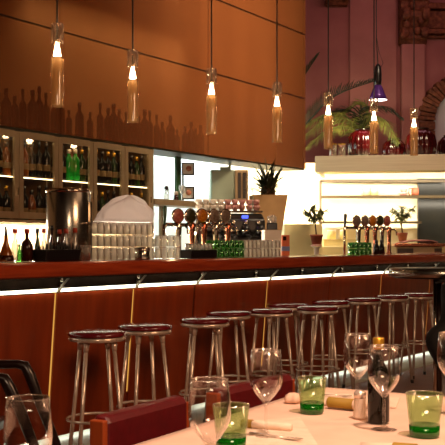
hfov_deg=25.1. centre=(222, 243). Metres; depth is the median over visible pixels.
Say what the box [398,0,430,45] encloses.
trim
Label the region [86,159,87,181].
bottle
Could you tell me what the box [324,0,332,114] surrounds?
pendant lamp
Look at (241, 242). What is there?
tumbler
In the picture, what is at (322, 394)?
fork
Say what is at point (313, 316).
socket
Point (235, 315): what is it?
bar stool
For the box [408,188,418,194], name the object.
teapot
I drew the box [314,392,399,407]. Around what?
mat
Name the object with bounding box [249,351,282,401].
bowl
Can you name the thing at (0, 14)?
trim
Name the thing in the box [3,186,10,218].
bottle
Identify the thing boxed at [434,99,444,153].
window
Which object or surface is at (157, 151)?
trim
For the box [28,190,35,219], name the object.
bottle
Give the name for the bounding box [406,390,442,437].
tumbler
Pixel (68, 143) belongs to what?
display cabinet
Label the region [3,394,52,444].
wine glass
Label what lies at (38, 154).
bottle
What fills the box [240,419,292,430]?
rolled napkin
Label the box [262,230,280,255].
carton
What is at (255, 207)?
espresso cup
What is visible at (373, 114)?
pendant lamp
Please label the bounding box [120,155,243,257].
wall
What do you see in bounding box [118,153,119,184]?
bottle
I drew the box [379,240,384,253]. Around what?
bottle
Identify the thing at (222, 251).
tumbler
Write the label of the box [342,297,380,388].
bar stool
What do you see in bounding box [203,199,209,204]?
espresso cup
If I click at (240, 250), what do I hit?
tumbler
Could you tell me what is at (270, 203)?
potted plant
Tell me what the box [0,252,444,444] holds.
bar counter
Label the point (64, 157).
bottle
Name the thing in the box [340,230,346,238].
tub
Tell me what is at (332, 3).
trim
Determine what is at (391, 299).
bar stool
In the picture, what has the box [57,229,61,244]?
bottle
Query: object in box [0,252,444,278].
countertop
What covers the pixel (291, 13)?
wall panel
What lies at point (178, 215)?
tap tower
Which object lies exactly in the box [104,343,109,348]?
socket
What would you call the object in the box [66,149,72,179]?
bottle
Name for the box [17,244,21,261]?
bottle
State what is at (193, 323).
bar stool
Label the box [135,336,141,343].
socket
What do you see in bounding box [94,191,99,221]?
bottle
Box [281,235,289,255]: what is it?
carton
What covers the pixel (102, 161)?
bottle
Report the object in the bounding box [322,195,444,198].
shelf
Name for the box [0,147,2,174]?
bottle
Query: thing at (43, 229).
bottle
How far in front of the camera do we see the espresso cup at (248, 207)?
9.94 m
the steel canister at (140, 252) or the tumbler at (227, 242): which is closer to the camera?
the steel canister at (140, 252)
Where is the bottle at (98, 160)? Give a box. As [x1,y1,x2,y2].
[97,149,99,182]
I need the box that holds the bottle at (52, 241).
[49,225,54,248]
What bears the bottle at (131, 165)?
on the display cabinet at (129, 150)
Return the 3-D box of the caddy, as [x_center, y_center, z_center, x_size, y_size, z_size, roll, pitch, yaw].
[-0.981,0.043,5.935,0.122,0.115,0.320,0,0,34]
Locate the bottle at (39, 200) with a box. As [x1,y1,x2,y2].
[35,186,42,219]
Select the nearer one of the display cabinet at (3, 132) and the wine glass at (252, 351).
the wine glass at (252, 351)
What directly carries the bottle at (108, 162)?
on the display cabinet at (100, 187)
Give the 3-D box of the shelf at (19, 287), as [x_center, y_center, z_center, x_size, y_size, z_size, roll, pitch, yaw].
[0.063,0.282,7.986,0.420,0.012,10.900,0,0,34]
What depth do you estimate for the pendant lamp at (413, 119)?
9.90 m
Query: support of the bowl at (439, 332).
on the wine glass at (442, 412)
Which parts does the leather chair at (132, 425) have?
frame, frame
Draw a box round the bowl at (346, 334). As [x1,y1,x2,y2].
[343,333,371,376]
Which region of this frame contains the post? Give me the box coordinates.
[175,156,180,199]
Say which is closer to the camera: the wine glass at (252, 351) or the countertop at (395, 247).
the wine glass at (252, 351)
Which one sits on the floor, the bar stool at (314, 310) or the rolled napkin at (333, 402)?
the bar stool at (314, 310)
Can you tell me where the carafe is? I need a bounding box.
[0,226,13,261]
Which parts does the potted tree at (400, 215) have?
pot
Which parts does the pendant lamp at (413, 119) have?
cord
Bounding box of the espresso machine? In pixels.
[194,210,264,255]
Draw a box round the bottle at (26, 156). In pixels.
[24,143,28,175]
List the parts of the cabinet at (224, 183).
door, vent panel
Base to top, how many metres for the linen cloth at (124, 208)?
0.187 m
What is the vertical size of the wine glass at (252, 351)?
0.237 m
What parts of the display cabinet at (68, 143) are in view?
door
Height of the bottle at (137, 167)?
0.283 m
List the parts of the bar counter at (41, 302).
panel, support post, panel, support post, panel, under plate, rail, panel, panel, panel, panel, panel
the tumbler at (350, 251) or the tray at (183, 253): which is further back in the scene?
the tumbler at (350, 251)
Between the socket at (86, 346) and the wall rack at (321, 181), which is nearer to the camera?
the socket at (86, 346)
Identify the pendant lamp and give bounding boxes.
[50,0,63,56]
[127,0,138,78]
[206,0,216,94]
[272,0,281,105]
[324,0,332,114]
[370,0,377,119]
[410,0,417,126]
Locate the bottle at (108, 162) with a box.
[104,151,111,183]
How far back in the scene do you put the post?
10.62 m
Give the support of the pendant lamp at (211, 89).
hanging from the ceiling
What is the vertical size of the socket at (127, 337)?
0.057 m
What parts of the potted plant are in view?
planter, core stem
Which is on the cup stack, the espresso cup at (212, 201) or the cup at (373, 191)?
the cup at (373, 191)
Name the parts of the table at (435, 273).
chrome post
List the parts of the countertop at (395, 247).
dark door, steel door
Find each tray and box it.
[33,249,80,260]
[180,250,216,257]
[195,210,262,213]
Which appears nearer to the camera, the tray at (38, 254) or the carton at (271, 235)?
the tray at (38, 254)
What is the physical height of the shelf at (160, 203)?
1.730 m
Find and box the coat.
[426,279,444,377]
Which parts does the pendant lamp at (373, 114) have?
cord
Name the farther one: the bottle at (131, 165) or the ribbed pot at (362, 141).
the ribbed pot at (362, 141)
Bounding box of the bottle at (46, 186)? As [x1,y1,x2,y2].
[43,185,47,219]
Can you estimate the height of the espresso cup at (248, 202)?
0.055 m
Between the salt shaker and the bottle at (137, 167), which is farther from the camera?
the bottle at (137, 167)
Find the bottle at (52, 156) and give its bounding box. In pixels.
[51,156,52,177]
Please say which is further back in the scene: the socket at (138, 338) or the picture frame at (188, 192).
the picture frame at (188, 192)
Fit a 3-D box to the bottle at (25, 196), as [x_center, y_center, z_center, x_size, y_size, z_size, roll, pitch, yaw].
[-1.661,-0.337,8.367,0.073,0.296,0.073,0,0,13]
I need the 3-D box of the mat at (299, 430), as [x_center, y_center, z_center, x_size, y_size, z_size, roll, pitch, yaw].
[0.144,0.523,2.808,0.208,0.003,0.418,0,0,0]
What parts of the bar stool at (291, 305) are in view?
leg, leg, seat, leg, leg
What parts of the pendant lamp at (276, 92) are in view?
cord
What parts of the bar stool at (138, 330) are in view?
leg, leg, seat, leg, leg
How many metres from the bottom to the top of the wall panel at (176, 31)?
0.794 m
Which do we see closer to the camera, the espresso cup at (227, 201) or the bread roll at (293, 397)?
the bread roll at (293, 397)
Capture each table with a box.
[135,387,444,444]
[388,267,444,395]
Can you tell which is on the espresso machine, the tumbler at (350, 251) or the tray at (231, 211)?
the tray at (231, 211)
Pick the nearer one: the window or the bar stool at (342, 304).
the bar stool at (342, 304)
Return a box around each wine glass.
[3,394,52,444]
[188,376,230,444]
[249,348,282,436]
[343,333,371,408]
[368,344,399,431]
[437,331,444,414]
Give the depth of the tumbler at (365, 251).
9.50 m
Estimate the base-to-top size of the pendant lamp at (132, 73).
4.094 m
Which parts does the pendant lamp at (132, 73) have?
glass, cord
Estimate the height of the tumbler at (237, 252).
0.064 m
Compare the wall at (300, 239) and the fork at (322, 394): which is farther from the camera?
the wall at (300, 239)
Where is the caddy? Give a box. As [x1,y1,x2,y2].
[33,242,80,260]
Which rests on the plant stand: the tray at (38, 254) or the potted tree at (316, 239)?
the potted tree at (316, 239)
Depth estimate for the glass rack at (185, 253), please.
7.10 m
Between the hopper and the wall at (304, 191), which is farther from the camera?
the wall at (304, 191)
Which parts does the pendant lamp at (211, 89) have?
cord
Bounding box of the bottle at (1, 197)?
[0,193,2,218]
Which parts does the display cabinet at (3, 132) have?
rail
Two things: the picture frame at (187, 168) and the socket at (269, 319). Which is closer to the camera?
the socket at (269, 319)
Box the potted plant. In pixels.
[237,158,292,234]
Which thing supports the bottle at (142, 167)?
on the display cabinet at (129, 150)
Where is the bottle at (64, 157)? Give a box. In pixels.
[63,146,65,179]
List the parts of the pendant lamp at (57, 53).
cord, glass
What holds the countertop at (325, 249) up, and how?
on the floor
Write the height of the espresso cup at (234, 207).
0.055 m
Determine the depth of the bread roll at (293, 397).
3.30 m
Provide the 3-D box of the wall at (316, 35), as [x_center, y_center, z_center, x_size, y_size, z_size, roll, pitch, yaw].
[3.400,-1.820,16.850,13.000,6.200,0.100,0,0,0]
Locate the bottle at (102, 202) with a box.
[99,192,105,209]
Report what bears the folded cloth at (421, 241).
on the countertop at (395, 247)
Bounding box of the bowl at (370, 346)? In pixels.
[368,346,399,396]
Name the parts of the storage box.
lid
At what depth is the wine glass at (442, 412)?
3.10 m
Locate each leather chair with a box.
[90,395,188,444]
[206,373,294,421]
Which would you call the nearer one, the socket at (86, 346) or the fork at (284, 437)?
the fork at (284, 437)
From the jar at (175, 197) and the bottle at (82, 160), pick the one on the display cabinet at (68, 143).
the bottle at (82, 160)
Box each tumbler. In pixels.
[206,240,212,248]
[212,401,248,444]
[213,240,219,248]
[213,249,219,257]
[219,240,224,248]
[220,249,224,256]
[224,240,229,248]
[225,249,229,256]
[229,240,234,248]
[230,249,234,256]
[234,240,239,248]
[234,249,239,256]
[239,240,243,248]
[239,249,243,256]
[297,375,326,413]
[347,242,354,247]
[347,249,354,254]
[361,248,367,254]
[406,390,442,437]
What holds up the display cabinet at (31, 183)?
attached to the wall at (20, 236)
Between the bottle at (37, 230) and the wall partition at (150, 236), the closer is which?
the bottle at (37, 230)
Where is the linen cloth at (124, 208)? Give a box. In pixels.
[94,195,154,222]
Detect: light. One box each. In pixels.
[0,271,427,396]
[1,225,38,226]
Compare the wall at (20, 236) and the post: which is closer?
the wall at (20, 236)
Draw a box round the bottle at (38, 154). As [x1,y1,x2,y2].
[36,141,41,176]
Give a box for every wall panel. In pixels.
[0,0,59,29]
[0,15,59,133]
[60,0,207,70]
[60,32,207,154]
[208,0,305,97]
[208,73,305,168]
[221,0,305,33]
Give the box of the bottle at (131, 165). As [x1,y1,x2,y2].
[128,155,134,185]
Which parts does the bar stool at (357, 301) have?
leg, leg, seat, leg, leg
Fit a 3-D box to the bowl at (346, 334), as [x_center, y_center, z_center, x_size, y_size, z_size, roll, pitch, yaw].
[0.432,0.361,3.200,0.092,0.144,0.092,0,0,0]
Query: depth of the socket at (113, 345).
5.40 m
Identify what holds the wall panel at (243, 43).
attached to the wall at (20, 236)
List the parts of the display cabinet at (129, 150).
rail, door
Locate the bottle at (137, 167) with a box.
[134,157,139,185]
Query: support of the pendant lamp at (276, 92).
hanging from the ceiling
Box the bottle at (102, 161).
[100,151,105,182]
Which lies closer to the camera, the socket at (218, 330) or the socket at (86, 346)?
the socket at (86, 346)
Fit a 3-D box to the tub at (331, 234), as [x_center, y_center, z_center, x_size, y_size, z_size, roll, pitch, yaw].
[1.472,-0.128,13.500,0.125,0.120,0.125,0,0,0]
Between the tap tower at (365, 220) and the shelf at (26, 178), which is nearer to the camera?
the shelf at (26, 178)
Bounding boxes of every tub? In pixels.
[327,230,335,238]
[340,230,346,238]
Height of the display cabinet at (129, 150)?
0.764 m
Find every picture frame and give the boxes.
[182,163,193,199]
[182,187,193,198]
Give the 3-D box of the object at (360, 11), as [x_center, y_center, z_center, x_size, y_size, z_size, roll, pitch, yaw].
[2.520,-2.923,16.760,0.790,4.368,0.080,0,0,0]
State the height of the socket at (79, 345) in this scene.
0.057 m
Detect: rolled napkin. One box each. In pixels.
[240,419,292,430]
[326,397,366,409]
[360,442,417,444]
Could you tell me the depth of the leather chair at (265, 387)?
3.63 m
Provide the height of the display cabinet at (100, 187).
0.764 m
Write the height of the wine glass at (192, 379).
0.237 m
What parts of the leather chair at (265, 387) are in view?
frame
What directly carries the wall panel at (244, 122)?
attached to the wall at (20, 236)
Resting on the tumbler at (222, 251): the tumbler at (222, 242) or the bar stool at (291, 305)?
the tumbler at (222, 242)
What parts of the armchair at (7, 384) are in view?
seat, arm frame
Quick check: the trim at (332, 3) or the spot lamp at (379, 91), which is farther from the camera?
the trim at (332, 3)
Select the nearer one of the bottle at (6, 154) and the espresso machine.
the bottle at (6, 154)
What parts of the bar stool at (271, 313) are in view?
leg, leg, seat, leg, leg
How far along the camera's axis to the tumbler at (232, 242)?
7.65 m
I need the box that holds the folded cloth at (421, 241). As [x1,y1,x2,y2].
[397,240,437,242]
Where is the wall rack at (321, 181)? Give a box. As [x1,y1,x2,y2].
[319,179,444,223]
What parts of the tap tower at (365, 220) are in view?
post, handle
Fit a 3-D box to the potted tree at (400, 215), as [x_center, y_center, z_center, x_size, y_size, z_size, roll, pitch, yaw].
[2.404,-0.275,13.499,0.404,0.522,0.387,0,0,-27]
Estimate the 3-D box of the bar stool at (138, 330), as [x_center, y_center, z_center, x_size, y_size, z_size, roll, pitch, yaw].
[-0.456,0.876,5.890,0.340,0.812,0.340,0,0,-24]
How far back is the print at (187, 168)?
10.77 m
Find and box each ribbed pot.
[347,128,377,155]
[382,138,405,154]
[405,127,436,154]
[437,135,444,153]
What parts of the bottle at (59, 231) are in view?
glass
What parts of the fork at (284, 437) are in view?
handle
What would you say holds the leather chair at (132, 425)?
on the floor
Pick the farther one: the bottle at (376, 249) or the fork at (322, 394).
the bottle at (376, 249)
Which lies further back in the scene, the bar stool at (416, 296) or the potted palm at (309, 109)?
the potted palm at (309, 109)
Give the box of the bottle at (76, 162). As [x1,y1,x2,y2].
[71,149,79,180]
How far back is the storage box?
13.35 m
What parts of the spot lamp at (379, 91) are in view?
cord, lamp shade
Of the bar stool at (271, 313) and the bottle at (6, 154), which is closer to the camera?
the bar stool at (271, 313)
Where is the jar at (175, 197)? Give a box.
[173,191,178,199]
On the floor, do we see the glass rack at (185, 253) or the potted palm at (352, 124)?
the potted palm at (352, 124)
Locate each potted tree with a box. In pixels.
[298,203,329,245]
[386,205,415,242]
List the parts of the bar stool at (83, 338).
leg, leg, seat, leg, leg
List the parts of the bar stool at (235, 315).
leg, leg, seat, leg, leg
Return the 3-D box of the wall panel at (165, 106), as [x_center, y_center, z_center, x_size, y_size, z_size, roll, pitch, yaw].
[-0.780,-1.393,9.673,0.021,0.879,2.395,0,0,31]
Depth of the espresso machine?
9.76 m
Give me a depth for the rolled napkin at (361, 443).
2.45 m
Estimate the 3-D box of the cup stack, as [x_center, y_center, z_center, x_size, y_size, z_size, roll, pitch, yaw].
[2.086,-0.736,14.100,0.234,0.110,0.124,0,0,0]
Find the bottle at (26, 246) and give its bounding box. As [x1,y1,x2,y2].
[21,229,32,260]
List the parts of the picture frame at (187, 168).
frame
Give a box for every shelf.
[0,176,52,180]
[0,270,387,291]
[154,198,239,257]
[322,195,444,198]
[322,221,421,223]
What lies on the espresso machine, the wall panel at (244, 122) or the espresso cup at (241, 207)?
the espresso cup at (241, 207)
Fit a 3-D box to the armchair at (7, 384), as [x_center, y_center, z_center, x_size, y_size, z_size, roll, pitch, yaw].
[-1.098,0.841,4.700,0.742,0.886,0.456,0,0,0]
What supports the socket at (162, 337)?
attached to the bar stool at (138, 330)
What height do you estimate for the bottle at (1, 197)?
0.299 m
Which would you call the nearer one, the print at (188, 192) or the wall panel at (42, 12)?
the wall panel at (42, 12)
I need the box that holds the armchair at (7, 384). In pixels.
[0,360,60,444]
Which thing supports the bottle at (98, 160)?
on the display cabinet at (100, 187)
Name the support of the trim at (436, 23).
attached to the wall at (316, 35)
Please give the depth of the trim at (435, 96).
16.61 m
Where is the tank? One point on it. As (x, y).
(69, 208)
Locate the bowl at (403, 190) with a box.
[398,188,407,194]
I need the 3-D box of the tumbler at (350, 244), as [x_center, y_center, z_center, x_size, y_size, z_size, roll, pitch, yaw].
[1.198,0.012,9.310,0.072,0.058,0.072,0,0,34]
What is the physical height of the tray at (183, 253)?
0.060 m
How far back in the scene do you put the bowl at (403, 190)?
14.05 m
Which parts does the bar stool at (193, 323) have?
leg, leg, seat, leg, leg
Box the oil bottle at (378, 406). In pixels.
[368,337,388,423]
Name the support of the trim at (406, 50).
attached to the wall at (316, 35)
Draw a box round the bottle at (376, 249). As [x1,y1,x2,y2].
[373,240,379,253]
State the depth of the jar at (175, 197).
10.37 m
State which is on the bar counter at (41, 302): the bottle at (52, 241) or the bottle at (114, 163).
the bottle at (52, 241)
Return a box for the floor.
[190,364,444,426]
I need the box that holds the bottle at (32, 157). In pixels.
[28,143,35,176]
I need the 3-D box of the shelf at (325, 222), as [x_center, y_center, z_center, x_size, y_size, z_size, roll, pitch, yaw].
[2.094,-0.303,14.100,1.382,0.030,0.240,0,0,0]
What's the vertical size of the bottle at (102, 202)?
0.292 m
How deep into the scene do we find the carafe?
5.66 m
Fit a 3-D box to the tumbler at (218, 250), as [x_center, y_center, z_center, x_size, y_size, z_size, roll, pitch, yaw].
[-0.045,0.069,7.505,0.060,0.064,0.060,0,0,34]
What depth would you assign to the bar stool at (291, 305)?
7.91 m
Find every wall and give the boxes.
[0,225,119,259]
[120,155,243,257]
[244,163,444,245]
[282,224,321,254]
[305,0,444,162]
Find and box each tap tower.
[162,206,237,257]
[343,213,396,253]
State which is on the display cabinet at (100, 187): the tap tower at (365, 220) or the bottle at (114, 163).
the bottle at (114, 163)
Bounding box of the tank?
[46,187,91,259]
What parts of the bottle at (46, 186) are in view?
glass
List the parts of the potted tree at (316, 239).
pot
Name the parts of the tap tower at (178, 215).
post, handle, spout, spout, spout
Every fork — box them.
[249,432,302,439]
[322,394,351,396]
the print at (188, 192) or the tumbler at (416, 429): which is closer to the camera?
the tumbler at (416, 429)
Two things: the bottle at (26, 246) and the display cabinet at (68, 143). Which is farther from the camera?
the display cabinet at (68, 143)
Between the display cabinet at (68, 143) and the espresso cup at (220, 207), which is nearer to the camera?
the display cabinet at (68, 143)
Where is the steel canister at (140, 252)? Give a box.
[134,247,150,258]
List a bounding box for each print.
[183,164,192,173]
[183,188,192,197]
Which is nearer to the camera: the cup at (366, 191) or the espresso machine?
the espresso machine
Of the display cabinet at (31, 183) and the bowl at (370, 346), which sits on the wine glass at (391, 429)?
the bowl at (370, 346)
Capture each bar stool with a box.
[65,329,126,444]
[116,323,171,407]
[178,316,229,426]
[203,310,252,422]
[250,307,295,392]
[266,302,307,392]
[295,305,340,392]
[308,300,353,389]
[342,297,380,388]
[372,294,413,384]
[398,292,432,378]
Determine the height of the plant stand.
1.247 m
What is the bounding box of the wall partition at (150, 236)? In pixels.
[121,149,153,257]
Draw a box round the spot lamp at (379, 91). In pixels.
[369,0,386,100]
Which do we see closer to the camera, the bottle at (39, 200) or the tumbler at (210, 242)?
the tumbler at (210, 242)
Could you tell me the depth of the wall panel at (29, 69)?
8.29 m
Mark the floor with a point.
(422, 384)
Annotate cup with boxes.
[195,199,201,204]
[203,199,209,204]
[210,199,216,204]
[217,199,223,204]
[217,205,223,209]
[224,199,230,204]
[232,199,237,204]
[232,205,238,209]
[238,205,244,210]
[245,200,251,204]
[245,205,252,210]
[253,205,259,210]
[362,188,370,194]
[370,188,378,194]
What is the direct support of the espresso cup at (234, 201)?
on the espresso cup at (234, 207)
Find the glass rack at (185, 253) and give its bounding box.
[180,243,216,257]
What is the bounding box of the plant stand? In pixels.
[313,247,319,254]
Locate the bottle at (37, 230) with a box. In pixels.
[35,228,39,248]
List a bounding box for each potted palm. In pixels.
[306,52,372,123]
[306,97,403,150]
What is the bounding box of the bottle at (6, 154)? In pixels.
[2,142,10,174]
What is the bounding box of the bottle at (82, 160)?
[79,150,85,181]
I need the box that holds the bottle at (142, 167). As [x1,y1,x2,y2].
[139,156,144,185]
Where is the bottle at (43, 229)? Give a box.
[41,228,46,242]
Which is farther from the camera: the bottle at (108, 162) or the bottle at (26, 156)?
the bottle at (108, 162)
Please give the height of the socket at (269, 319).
0.057 m
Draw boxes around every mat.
[241,417,317,444]
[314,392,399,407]
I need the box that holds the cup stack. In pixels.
[362,188,378,194]
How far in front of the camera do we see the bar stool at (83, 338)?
5.39 m
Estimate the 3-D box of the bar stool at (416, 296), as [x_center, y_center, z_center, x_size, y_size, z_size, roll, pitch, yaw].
[1.894,0.876,9.639,0.340,0.812,0.340,0,0,-13]
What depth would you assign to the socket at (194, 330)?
6.30 m
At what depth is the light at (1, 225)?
8.51 m
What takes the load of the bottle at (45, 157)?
on the display cabinet at (31, 183)
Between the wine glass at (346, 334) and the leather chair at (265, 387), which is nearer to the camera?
the wine glass at (346, 334)
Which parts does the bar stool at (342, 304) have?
leg, leg, seat, leg, leg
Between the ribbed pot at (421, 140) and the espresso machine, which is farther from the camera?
the ribbed pot at (421, 140)
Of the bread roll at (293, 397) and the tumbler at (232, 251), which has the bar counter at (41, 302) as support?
the tumbler at (232, 251)
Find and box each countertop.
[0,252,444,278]
[322,246,444,254]
[391,243,444,252]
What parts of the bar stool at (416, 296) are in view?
leg, leg, seat, leg, leg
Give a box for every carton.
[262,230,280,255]
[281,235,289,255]
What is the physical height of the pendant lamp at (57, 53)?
4.098 m
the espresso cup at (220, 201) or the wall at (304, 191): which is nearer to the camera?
the espresso cup at (220, 201)
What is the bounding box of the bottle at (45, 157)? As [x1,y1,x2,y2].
[42,143,49,177]
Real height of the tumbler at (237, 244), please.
0.064 m
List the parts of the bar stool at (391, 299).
leg, leg, seat, leg, leg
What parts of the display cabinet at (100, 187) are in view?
door, rail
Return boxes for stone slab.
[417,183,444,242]
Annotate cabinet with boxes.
[0,128,19,223]
[0,131,57,226]
[35,137,93,226]
[83,141,125,226]
[114,146,151,227]
[209,163,247,201]
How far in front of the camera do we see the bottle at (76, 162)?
8.90 m
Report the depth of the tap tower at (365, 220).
10.02 m
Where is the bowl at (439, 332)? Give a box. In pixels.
[437,332,444,374]
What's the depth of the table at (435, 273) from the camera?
5.99 m
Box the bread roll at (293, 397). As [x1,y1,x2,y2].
[284,392,302,402]
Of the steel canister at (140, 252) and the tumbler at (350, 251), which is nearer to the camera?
the steel canister at (140, 252)
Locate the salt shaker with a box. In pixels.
[353,390,366,418]
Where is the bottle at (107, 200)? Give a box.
[105,190,109,203]
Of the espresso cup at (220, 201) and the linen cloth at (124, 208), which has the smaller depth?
the linen cloth at (124, 208)
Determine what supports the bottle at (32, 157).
on the display cabinet at (31, 183)
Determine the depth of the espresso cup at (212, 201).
9.86 m
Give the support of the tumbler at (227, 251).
on the bar counter at (41, 302)
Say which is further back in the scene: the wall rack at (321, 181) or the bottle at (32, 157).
the wall rack at (321, 181)
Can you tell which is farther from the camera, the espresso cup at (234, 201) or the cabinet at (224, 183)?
the cabinet at (224, 183)
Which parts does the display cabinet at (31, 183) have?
rail, door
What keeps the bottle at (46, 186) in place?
in the display cabinet at (31, 183)
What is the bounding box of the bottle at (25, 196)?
[21,186,27,219]
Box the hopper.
[267,215,276,229]
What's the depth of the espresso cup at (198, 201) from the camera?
9.83 m
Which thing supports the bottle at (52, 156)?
in the display cabinet at (68, 143)
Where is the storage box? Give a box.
[322,239,361,245]
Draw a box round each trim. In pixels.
[0,14,305,98]
[0,125,303,170]
[217,0,305,34]
[325,0,347,6]
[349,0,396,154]
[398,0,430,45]
[400,44,424,154]
[417,77,444,134]
[427,3,444,38]
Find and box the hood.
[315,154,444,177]
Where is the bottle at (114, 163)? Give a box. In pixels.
[111,153,117,183]
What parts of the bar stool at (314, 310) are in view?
leg, leg, seat, leg, leg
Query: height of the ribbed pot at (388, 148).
0.329 m
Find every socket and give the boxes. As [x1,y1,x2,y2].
[77,343,82,349]
[83,343,89,351]
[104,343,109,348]
[110,342,116,351]
[125,335,130,341]
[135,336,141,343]
[159,335,164,342]
[192,328,197,335]
[215,328,220,335]
[267,317,271,323]
[311,314,315,320]

